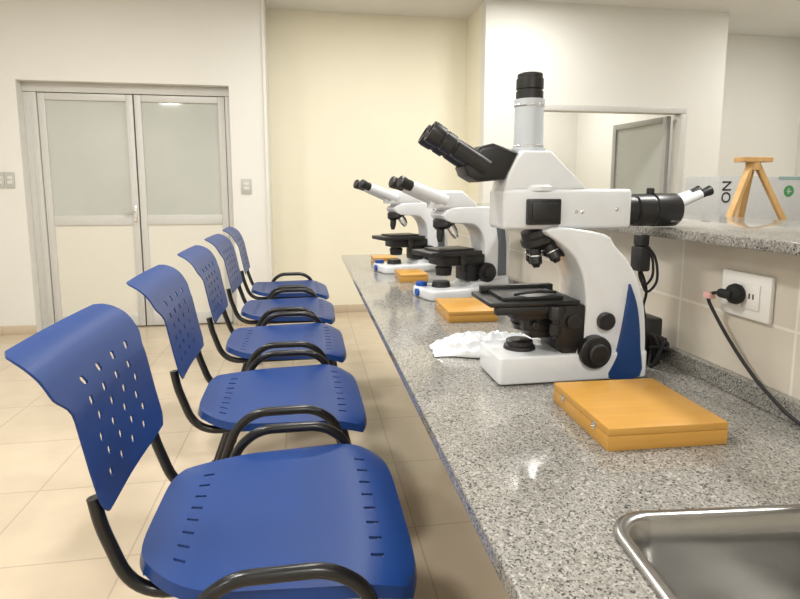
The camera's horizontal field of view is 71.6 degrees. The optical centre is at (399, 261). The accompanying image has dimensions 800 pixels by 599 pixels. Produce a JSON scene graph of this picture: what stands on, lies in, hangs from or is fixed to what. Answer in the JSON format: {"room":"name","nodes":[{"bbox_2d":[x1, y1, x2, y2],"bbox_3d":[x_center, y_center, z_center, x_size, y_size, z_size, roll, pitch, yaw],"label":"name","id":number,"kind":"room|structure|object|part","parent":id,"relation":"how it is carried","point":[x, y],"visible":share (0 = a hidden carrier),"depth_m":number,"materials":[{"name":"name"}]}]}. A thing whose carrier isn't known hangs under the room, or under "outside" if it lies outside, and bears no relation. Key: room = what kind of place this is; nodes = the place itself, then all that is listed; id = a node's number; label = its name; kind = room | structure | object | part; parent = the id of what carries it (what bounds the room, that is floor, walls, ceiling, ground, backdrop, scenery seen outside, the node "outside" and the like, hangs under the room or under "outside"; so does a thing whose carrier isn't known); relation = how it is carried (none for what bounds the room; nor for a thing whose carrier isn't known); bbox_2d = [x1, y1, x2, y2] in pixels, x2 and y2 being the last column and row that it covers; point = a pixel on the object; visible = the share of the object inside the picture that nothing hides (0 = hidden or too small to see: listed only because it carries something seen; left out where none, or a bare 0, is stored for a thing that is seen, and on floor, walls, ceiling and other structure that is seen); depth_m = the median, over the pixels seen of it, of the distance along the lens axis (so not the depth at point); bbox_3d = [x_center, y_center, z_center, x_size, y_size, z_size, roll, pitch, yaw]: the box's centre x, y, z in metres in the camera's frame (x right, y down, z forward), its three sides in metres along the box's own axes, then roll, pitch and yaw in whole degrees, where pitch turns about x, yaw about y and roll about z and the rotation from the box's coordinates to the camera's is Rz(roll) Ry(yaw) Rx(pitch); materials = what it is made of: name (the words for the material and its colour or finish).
{"room":"science classroom","nodes":[
{"label":"science classroom","id":0,"kind":"room"},
{"bbox_2d":[0,0,273,331],"bbox_3d":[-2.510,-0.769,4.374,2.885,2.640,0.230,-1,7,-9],"label":"wall","id":1,"kind":"structure","parent":0,"point":[195,43],"depth_m":4.26,"materials":[{"name":"white paint"}]},
{"bbox_2d":[0,172,4,187],"bbox_3d":[-3.018,-0.618,4.185,0.062,0.120,0.014,-1,7,-9],"label":"light switch","id":2,"kind":"object","parent":1,"relation":"attached to","point":[2,180],"visible":1,"depth_m":4.18,"materials":[{"name":"grey plastic"}]},
{"bbox_2d":[5,172,14,187],"bbox_3d":[-2.949,-0.620,4.196,0.062,0.120,0.014,-1,7,-9],"label":"light switch","id":3,"kind":"object","parent":1,"relation":"attached to","point":[9,176],"visible":1,"depth_m":4.19,"materials":[{"name":"grey plastic"}]},
{"bbox_2d":[0,325,36,334],"bbox_3d":[-3.386,0.540,4.276,1.070,0.070,0.010,-1,7,-9],"label":"baseboard","id":4,"kind":"structure","parent":1,"relation":"attached to","point":[19,329],"depth_m":4.34,"materials":[{"name":"beige tile"}]},
{"bbox_2d":[21,82,237,329],"bbox_3d":[-2.120,-0.425,4.465,1.530,1.935,0.107,-1,7,-9],"label":"door","id":5,"kind":"structure","parent":1,"relation":"in","point":[82,139],"depth_m":4.44,"materials":[{"name":"white metal"}]},
{"bbox_3d":[-2.440,-0.813,4.375,0.581,0.888,0.010,-1,7,-9],"label":"glass pane","id":6,"kind":"part","parent":5,"relation":"part of","materials":[{"name":"grey glass"}]},
{"bbox_3d":[-2.440,0.068,4.489,0.581,0.730,0.020,-1,7,-9],"label":"panel","id":7,"kind":"part","parent":5,"relation":"part of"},
{"bbox_3d":[-2.159,-0.383,4.433,0.104,0.140,0.047,-1,7,-9],"label":"handle","id":8,"kind":"part","parent":5,"relation":"part of","materials":[{"name":"silver metal"}]},
{"bbox_3d":[-1.755,-0.828,4.487,0.581,0.888,0.010,-1,7,-9],"label":"glass pane","id":9,"kind":"part","parent":5,"relation":"part of","materials":[{"name":"grey glass"}]},
{"bbox_3d":[-1.755,0.054,4.601,0.581,0.730,0.020,-1,7,-9],"label":"panel","id":10,"kind":"part","parent":5,"relation":"part of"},
{"bbox_2d":[241,179,251,193],"bbox_3d":[-1.240,-0.611,4.480,0.080,0.120,0.014,-1,7,-9],"label":"light switch","id":11,"kind":"object","parent":1,"relation":"attached to","point":[246,186],"visible":1,"depth_m":4.48,"materials":[{"name":"grey plastic"}]},
{"bbox_2d":[237,317,269,325],"bbox_3d":[-1.208,0.494,4.631,0.285,0.070,0.010,-1,7,-9],"label":"baseboard","id":12,"kind":"structure","parent":1,"relation":"in","point":[240,323],"depth_m":4.61,"materials":[{"name":"beige tile"}]},
{"bbox_2d":[260,0,272,324],"bbox_3d":[-1.076,-0.783,4.486,0.023,2.640,0.017,-1,7,-9],"label":"trim","id":13,"kind":"structure","parent":1,"relation":"attached to","point":[261,1],"depth_m":4.45,"materials":[{"name":"white paint"}]},
{"bbox_2d":[0,311,508,598],"bbox_3d":[0.474,0.818,2.791,8.400,0.100,9.300,-1,7,-9],"label":"floor","id":14,"kind":"structure","parent":0,"point":[51,548],"depth_m":2.20,"materials":[{"name":"beige tile"}]},
{"bbox_2d":[4,304,416,598],"bbox_3d":[-0.318,0.543,1.172,0.697,0.871,0.598,-1,7,-9],"label":"chair","id":15,"kind":"object","parent":14,"relation":"on","point":[305,522],"visible":1,"depth_m":1.08,"materials":[{"name":"blue plastic"}]},
{"bbox_3d":[-0.593,0.266,1.091,0.141,0.302,0.446,-1,7,-9],"label":"backrest","id":16,"kind":"part","parent":15,"relation":"part of","materials":[{"name":"blue plastic"}]},
{"bbox_3d":[-0.248,0.534,1.183,0.517,0.064,0.545,-1,7,-9],"label":"seat","id":17,"kind":"part","parent":15,"relation":"part of","materials":[{"name":"blue plastic"}]},
{"bbox_3d":[-0.217,0.746,0.926,0.573,0.507,0.024,-1,7,-9],"label":"leg frame","id":18,"kind":"part","parent":15,"relation":"part of","materials":[{"name":"black metal"}]},
{"bbox_3d":[-0.309,0.674,1.480,0.573,0.507,0.024,-1,7,-9],"label":"leg frame","id":19,"kind":"part","parent":15,"relation":"part of","materials":[{"name":"black metal"}]},
{"bbox_2d":[126,265,366,459],"bbox_3d":[-0.455,0.456,1.837,0.697,0.871,0.598,-1,8,-10],"label":"chair","id":20,"kind":"object","parent":14,"relation":"on","point":[235,403],"visible":0.95,"depth_m":1.77,"materials":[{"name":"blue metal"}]},
{"bbox_3d":[-0.728,0.181,1.751,0.141,0.302,0.446,-1,8,-10],"label":"backrest","id":21,"kind":"part","parent":20,"relation":"part of","materials":[{"name":"blue plastic"}]},
{"bbox_3d":[-0.349,0.659,1.593,0.573,0.507,0.024,-1,8,-10],"label":"leg frame","id":22,"kind":"part","parent":20,"relation":"part of","materials":[{"name":"black metal"}]},
{"bbox_3d":[-0.385,0.448,1.849,0.517,0.064,0.545,-1,8,-10],"label":"seat","id":23,"kind":"part","parent":20,"relation":"part of","materials":[{"name":"blue plastic"}]},
{"bbox_3d":[-0.451,0.588,2.145,0.573,0.507,0.024,-1,8,-10],"label":"leg frame","id":24,"kind":"part","parent":20,"relation":"part of","materials":[{"name":"black metal"}]},
{"bbox_2d":[177,245,346,461],"bbox_3d":[-0.580,0.370,2.506,0.697,0.871,0.598,-1,7,-9],"label":"chair","id":25,"kind":"object","parent":14,"relation":"on","point":[247,343],"visible":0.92,"depth_m":2.46,"materials":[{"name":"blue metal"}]},
{"bbox_3d":[-0.854,0.093,2.425,0.141,0.302,0.446,-1,7,-9],"label":"backrest","id":26,"kind":"part","parent":25,"relation":"part of","materials":[{"name":"blue plastic"}]},
{"bbox_3d":[-0.479,0.573,2.260,0.573,0.507,0.024,-1,7,-9],"label":"leg frame","id":27,"kind":"part","parent":25,"relation":"part of","materials":[{"name":"black metal"}]},
{"bbox_3d":[-0.510,0.361,2.517,0.517,0.064,0.545,-1,7,-9],"label":"seat","id":28,"kind":"part","parent":25,"relation":"part of","materials":[{"name":"blue plastic"}]},
{"bbox_3d":[-0.571,0.501,2.814,0.573,0.507,0.024,-1,7,-9],"label":"leg frame","id":29,"kind":"part","parent":25,"relation":"part of","materials":[{"name":"black metal"}]},
{"bbox_2d":[204,234,336,371],"bbox_3d":[-0.704,0.283,3.171,0.697,0.871,0.598,-1,7,-8],"label":"chair","id":30,"kind":"object","parent":14,"relation":"on","point":[257,310],"visible":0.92,"depth_m":3.11,"materials":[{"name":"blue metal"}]},
{"bbox_3d":[-0.979,0.006,3.094,0.141,0.302,0.446,-1,7,-8],"label":"backrest","id":31,"kind":"part","parent":30,"relation":"part of","materials":[{"name":"blue plastic"}]},
{"bbox_3d":[-0.608,0.487,2.923,0.573,0.507,0.024,-1,7,-8],"label":"leg frame","id":32,"kind":"part","parent":30,"relation":"part of","materials":[{"name":"black metal"}]},
{"bbox_3d":[-0.634,0.276,3.180,0.517,0.064,0.545,-1,7,-8],"label":"seat","id":33,"kind":"part","parent":30,"relation":"part of","materials":[{"name":"blue plastic"}]},
{"bbox_3d":[-0.690,0.415,3.478,0.573,0.507,0.024,-1,7,-8],"label":"leg frame","id":34,"kind":"part","parent":30,"relation":"part of","materials":[{"name":"black metal"}]},
{"bbox_2d":[222,227,328,363],"bbox_3d":[-0.828,0.198,3.831,0.697,0.871,0.598,-1,8,-11],"label":"chair","id":35,"kind":"object","parent":14,"relation":"on","point":[267,289],"visible":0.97,"depth_m":3.75,"materials":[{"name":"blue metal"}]},
{"bbox_3d":[-1.101,-0.078,3.743,0.141,0.302,0.446,-1,8,-11],"label":"backrest","id":36,"kind":"part","parent":35,"relation":"part of","materials":[{"name":"blue plastic"}]},
{"bbox_3d":[-0.826,0.329,4.139,0.573,0.507,0.024,-1,8,-11],"label":"leg frame","id":37,"kind":"part","parent":35,"relation":"part of","materials":[{"name":"black metal"}]},
{"bbox_3d":[-0.758,0.190,3.843,0.517,0.064,0.545,-1,8,-11],"label":"seat","id":38,"kind":"part","parent":35,"relation":"part of","materials":[{"name":"blue plastic"}]},
{"bbox_3d":[-0.720,0.401,3.588,0.573,0.507,0.024,-1,8,-11],"label":"leg frame","id":39,"kind":"part","parent":35,"relation":"part of","materials":[{"name":"black metal"}]},
{"bbox_2d":[614,504,799,598],"bbox_3d":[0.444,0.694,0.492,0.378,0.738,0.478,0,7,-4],"label":"sink","id":40,"kind":"object","parent":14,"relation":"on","point":[748,552],"visible":0.98,"depth_m":0.66,"materials":[{"name":"silver metal"}]},
{"bbox_2d":[266,9,466,304],"bbox_3d":[-0.272,-0.857,5.055,1.755,2.640,0.100,-1,7,-9],"label":"wall","id":41,"kind":"structure","parent":0,"point":[353,96],"depth_m":4.95,"materials":[{"name":"beige paint"}]},
{"bbox_2d":[333,304,366,312],"bbox_3d":[-0.263,0.424,5.167,1.755,0.070,0.010,-1,7,-9],"label":"baseboard","id":42,"kind":"structure","parent":41,"relation":"attached to","point":[353,307],"depth_m":5.13,"materials":[{"name":"beige tile"}]},
{"bbox_2d":[465,4,481,202],"bbox_3d":[0.518,-0.966,5.898,0.080,2.640,2.380,-1,7,-9],"label":"wall","id":43,"kind":"structure","parent":0,"point":[473,62],"depth_m":4.83,"materials":[{"name":"beige paint"}]},
{"bbox_2d":[265,0,799,37],"bbox_3d":[0.474,-1.899,2.438,8.400,0.100,9.300,-1,7,-9],"label":"ceiling","id":44,"kind":"structure","parent":0,"point":[777,18],"depth_m":4.69,"materials":[{"name":"paint"}]},
{"bbox_2d":[543,112,577,176],"bbox_3d":[1.353,-1.146,7.280,2.180,2.640,0.100,-1,7,-9],"label":"wall","id":45,"kind":"structure","parent":0,"point":[560,128],"depth_m":7.29,"materials":[{"name":"white paint"}]},
{"bbox_2d":[478,0,728,202],"bbox_3d":[1.757,-0.830,4.843,2.180,2.640,0.120,-1,7,-9],"label":"wall partition","id":46,"kind":"structure","parent":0,"point":[585,54],"depth_m":4.67,"materials":[{"name":"white paint"}]},
{"bbox_2d":[544,104,686,193],"bbox_3d":[1.665,-0.473,5.239,1.550,1.830,0.854,-1,7,-9],"label":"door","id":47,"kind":"structure","parent":46,"relation":"in","point":[640,149],"depth_m":5.09,"materials":[{"name":"grey metal"}]},
{"bbox_3d":[2.287,-0.893,5.342,0.010,0.798,0.646,-2,8,-16],"label":"glass pane","id":48,"kind":"part","parent":47,"relation":"part of","materials":[{"name":"grey glass"}]},
{"bbox_2d":[447,223,799,399],"bbox_3d":[0.779,0.401,1.663,0.425,1.018,3.800,-1,7,-9],"label":"wall","id":49,"kind":"structure","parent":0,"point":[687,269],"depth_m":1.14,"materials":[{"name":"beige tile"}]},
{"bbox_2d":[342,254,799,598],"bbox_3d":[0.262,0.204,1.552,0.622,0.024,3.800,-1,7,-9],"label":"countertop","id":50,"kind":"structure","parent":49,"relation":"attached to","point":[544,500],"depth_m":0.80,"materials":[{"name":"grey stone"}]},
{"bbox_2d":[371,255,397,263],"bbox_3d":[-0.087,-0.014,3.009,0.133,0.034,0.150,-1,7,-9],"label":"case","id":51,"kind":"object","parent":50,"relation":"on","point":[385,258],"visible":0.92,"depth_m":2.95,"materials":[{"name":"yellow wood"}]},
{"bbox_3d":[-0.085,-0.025,3.007,0.130,0.011,0.150,-1,7,-9],"label":"case lid","id":52,"kind":"part","parent":51,"relation":"part of","materials":[{"name":"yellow wood"}]},
{"bbox_2d":[353,179,446,273],"bbox_3d":[0.007,-0.176,2.683,0.462,0.439,0.180,-4,8,-26],"label":"microscope","id":53,"kind":"object","parent":50,"relation":"on","point":[401,204],"visible":0.75,"depth_m":2.65,"materials":[{"name":"white plastic"}]},
{"bbox_3d":[0.084,-0.137,2.727,0.290,0.310,0.100,-4,8,-26],"label":"arm","id":54,"kind":"part","parent":53,"relation":"part of","materials":[{"name":"white ceramic"}]},
{"bbox_3d":[0.189,-0.146,2.722,0.070,0.230,0.005,-4,8,-26],"label":"panel","id":55,"kind":"part","parent":53,"relation":"part of","materials":[{"name":"grey plastic"}]},
{"bbox_2d":[395,269,427,282],"bbox_3d":[0.047,0.059,2.447,0.123,0.034,0.170,-1,7,-9],"label":"case","id":56,"kind":"object","parent":50,"relation":"on","point":[403,275],"visible":1,"depth_m":2.37,"materials":[{"name":"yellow wood"}]},
{"bbox_3d":[0.048,0.048,2.446,0.120,0.011,0.170,-1,7,-9],"label":"case lid","id":57,"kind":"part","parent":56,"relation":"part of","materials":[{"name":"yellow wood"}]},
{"bbox_2d":[388,175,508,300],"bbox_3d":[0.186,-0.093,2.040,0.462,0.439,0.180,-3,8,-25],"label":"microscope","id":58,"kind":"object","parent":50,"relation":"on","point":[486,261],"visible":0.93,"depth_m":2.01,"materials":[{"name":"white plastic"}]},
{"bbox_3d":[0.264,-0.053,2.082,0.290,0.310,0.100,-3,8,-25],"label":"arm","id":59,"kind":"part","parent":58,"relation":"part of","materials":[{"name":"white ceramic"}]},
{"bbox_3d":[0.325,0.039,2.046,0.072,0.072,0.042,-3,8,-25],"label":"focus knob","id":60,"kind":"part","parent":58,"relation":"part of","materials":[{"name":"black plastic"}]},
{"bbox_3d":[0.369,-0.062,2.075,0.070,0.230,0.005,-3,8,-25],"label":"panel","id":61,"kind":"part","parent":58,"relation":"part of","materials":[{"name":"grey plastic"}]},
{"bbox_2d":[435,297,497,322],"bbox_3d":[0.203,0.149,1.749,0.153,0.034,0.210,-1,7,-7],"label":"case","id":62,"kind":"object","parent":50,"relation":"on","point":[470,309],"visible":0.93,"depth_m":1.67,"materials":[{"name":"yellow wood"}]},
{"bbox_3d":[0.204,0.138,1.748,0.150,0.011,0.210,-1,7,-7],"label":"case lid","id":63,"kind":"part","parent":62,"relation":"part of","materials":[{"name":"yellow wood"}]},
{"bbox_2d":[429,331,537,357],"bbox_3d":[0.229,0.193,1.352,0.311,0.048,0.132,0,7,-1],"label":"plastic bag","id":64,"kind":"object","parent":50,"relation":"on","point":[467,344],"visible":0.52,"depth_m":1.33,"materials":[{"name":"white plastic"}]},
{"bbox_2d":[418,71,684,384],"bbox_3d":[0.315,-0.068,1.152,0.555,0.619,0.182,-1,7,-9],"label":"microscope","id":65,"kind":"object","parent":50,"relation":"on","point":[594,329],"visible":1,"depth_m":1.12,"materials":[{"name":"white plastic"}]},
{"bbox_3d":[0.311,0.121,1.109,0.028,0.066,0.028,-1,7,-9],"label":"stage knob","id":66,"kind":"part","parent":65,"relation":"part of","materials":[{"name":"black plastic"}]},
{"bbox_3d":[0.391,0.067,1.182,0.229,0.292,0.116,-1,7,-9],"label":"arm","id":67,"kind":"part","parent":65,"relation":"part of","materials":[{"name":"white ceramic"}]},
{"bbox_3d":[0.397,0.183,1.123,0.068,0.068,0.035,-1,7,-9],"label":"focus knob","id":68,"kind":"part","parent":65,"relation":"part of","materials":[{"name":"black plastic"}]},
{"bbox_3d":[0.465,0.144,1.142,0.076,0.200,0.012,-1,7,-9],"label":"panel","id":69,"kind":"part","parent":65,"relation":"part of","materials":[{"name":"blue plastic"}]},
{"bbox_2d":[553,378,727,450],"bbox_3d":[0.394,0.253,0.944,0.199,0.036,0.205,-1,7,-7],"label":"case","id":70,"kind":"object","parent":50,"relation":"on","point":[644,413],"visible":1,"depth_m":0.88,"materials":[{"name":"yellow wood"}]},
{"bbox_2d":[645,313,670,366],"bbox_3d":[0.568,0.178,1.254,0.047,0.105,0.102,-1,7,-9],"label":"supplies","id":71,"kind":"object","parent":50,"relation":"on","point":[656,345],"visible":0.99,"depth_m":1.24,"materials":[{"name":"black plastic"}]},
{"bbox_2d":[477,203,799,255],"bbox_3d":[0.753,-0.115,1.592,0.518,0.021,3.800,-1,7,-9],"label":"raised ledge","id":72,"kind":"object","parent":49,"relation":"on","point":[767,235],"visible":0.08,"depth_m":1.13,"materials":[{"name":"grey stone"}]},
{"bbox_2d":[508,276,799,426],"bbox_3d":[0.559,0.167,1.596,0.020,0.038,3.800,-1,7,-9],"label":"backsplash","id":73,"kind":"structure","parent":49,"relation":"attached to","point":[742,387],"depth_m":1.07,"materials":[{"name":"grey stone"}]},
{"bbox_2d":[721,268,775,324],"bbox_3d":[0.650,0.062,1.044,0.014,0.086,0.120,-1,7,-9],"label":"wall socket","id":74,"kind":"object","parent":49,"relation":"attached to","point":[758,304],"visible":0.88,"depth_m":1.02,"materials":[{"name":"white plastic"}]},
{"bbox_2d":[703,283,799,425],"bbox_3d":[0.652,0.170,0.881,0.033,0.214,0.474,-1,7,-8],"label":"plug","id":75,"kind":"object","parent":74,"relation":"in","point":[735,293],"visible":1,"depth_m":1.04,"materials":[{"name":"black plastic"}]},
{"bbox_2d":[576,113,673,192],"bbox_3d":[2.580,-1.010,6.234,0.100,2.640,2.380,-1,7,-9],"label":"wall","id":76,"kind":"structure","parent":0,"point":[594,130],"depth_m":6.80,"materials":[{"name":"white paint"}]},
{"bbox_2d":[630,234,658,316],"bbox_3d":[0.537,0.035,1.223,0.056,0.194,0.055,-1,7,-9],"label":"power adapter","id":77,"kind":"object","parent":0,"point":[641,253],"visible":0.94,"depth_m":1.20,"materials":[{"name":"black plastic"}]},
{"bbox_2d":[717,34,799,175],"bbox_3d":[3.467,-0.943,5.715,1.480,2.640,0.100,-1,7,-9],"label":"wall","id":78,"kind":"structure","parent":0,"point":[761,106],"depth_m":5.61,"materials":[{"name":"white paint"}]},
{"bbox_2d":[795,121,799,175],"bbox_3d":[4.732,-0.500,2.303,0.100,2.640,7.100,-1,7,-9],"label":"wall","id":79,"kind":"structure","parent":0,"point":[797,167],"depth_m":5.73,"materials":[{"name":"white paint"}]},
{"bbox_3d":[2.295,0.494,2.335,0.060,0.660,2.800,-1,7,-9],"label":"wall","id":80,"kind":"structure","parent":0,"visible":0},
{"bbox_3d":[1.655,0.160,2.186,1.438,0.040,2.900,-1,7,-9],"label":"countertop","id":81,"kind":"structure","parent":80,"relation":"on","visible":0},
{"bbox_2d":[678,186,713,205],"bbox_3d":[1.114,-0.112,2.418,0.462,0.439,0.180,-1,7,-9],"label":"microscope","id":82,"kind":"object","parent":81,"relation":"on","point":[696,193],"visible":0.19,"depth_m":2.37,"materials":[{"name":"white plastic"}]},
{"bbox_2d":[684,176,799,220],"bbox_3d":[1.770,-0.179,2.763,0.630,0.485,0.242,-1,7,-9],"label":"carton","id":83,"kind":"object","parent":81,"relation":"on","point":[786,189],"visible":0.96,"depth_m":2.62,"materials":[{"name":"white cardboard"}]},
{"bbox_2d":[726,157,786,219],"bbox_3d":[1.171,-0.091,1.915,0.534,0.528,0.252,-1,7,-9],"label":"tripod","id":84,"kind":"object","parent":81,"relation":"on","point":[739,201],"visible":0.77,"depth_m":1.84,"materials":[{"name":"brown wood"}]},
{"bbox_3d":[1.050,-0.069,1.819,0.271,0.508,0.020,-4,8,-26],"label":"leg","id":85,"kind":"part","parent":84,"relation":"part of","materials":[{"name":"brown wood"}]},
{"bbox_3d":[1.189,-0.087,1.966,0.020,0.506,0.163,1,7,9],"label":"leg","id":86,"kind":"part","parent":84,"relation":"part of","materials":[{"name":"brown wood"}]},
{"bbox_3d":[1.316,-0.074,1.863,0.271,0.508,0.020,1,7,8],"label":"leg","id":87,"kind":"part","parent":84,"relation":"part of","materials":[{"name":"brown wood"}]}
]}

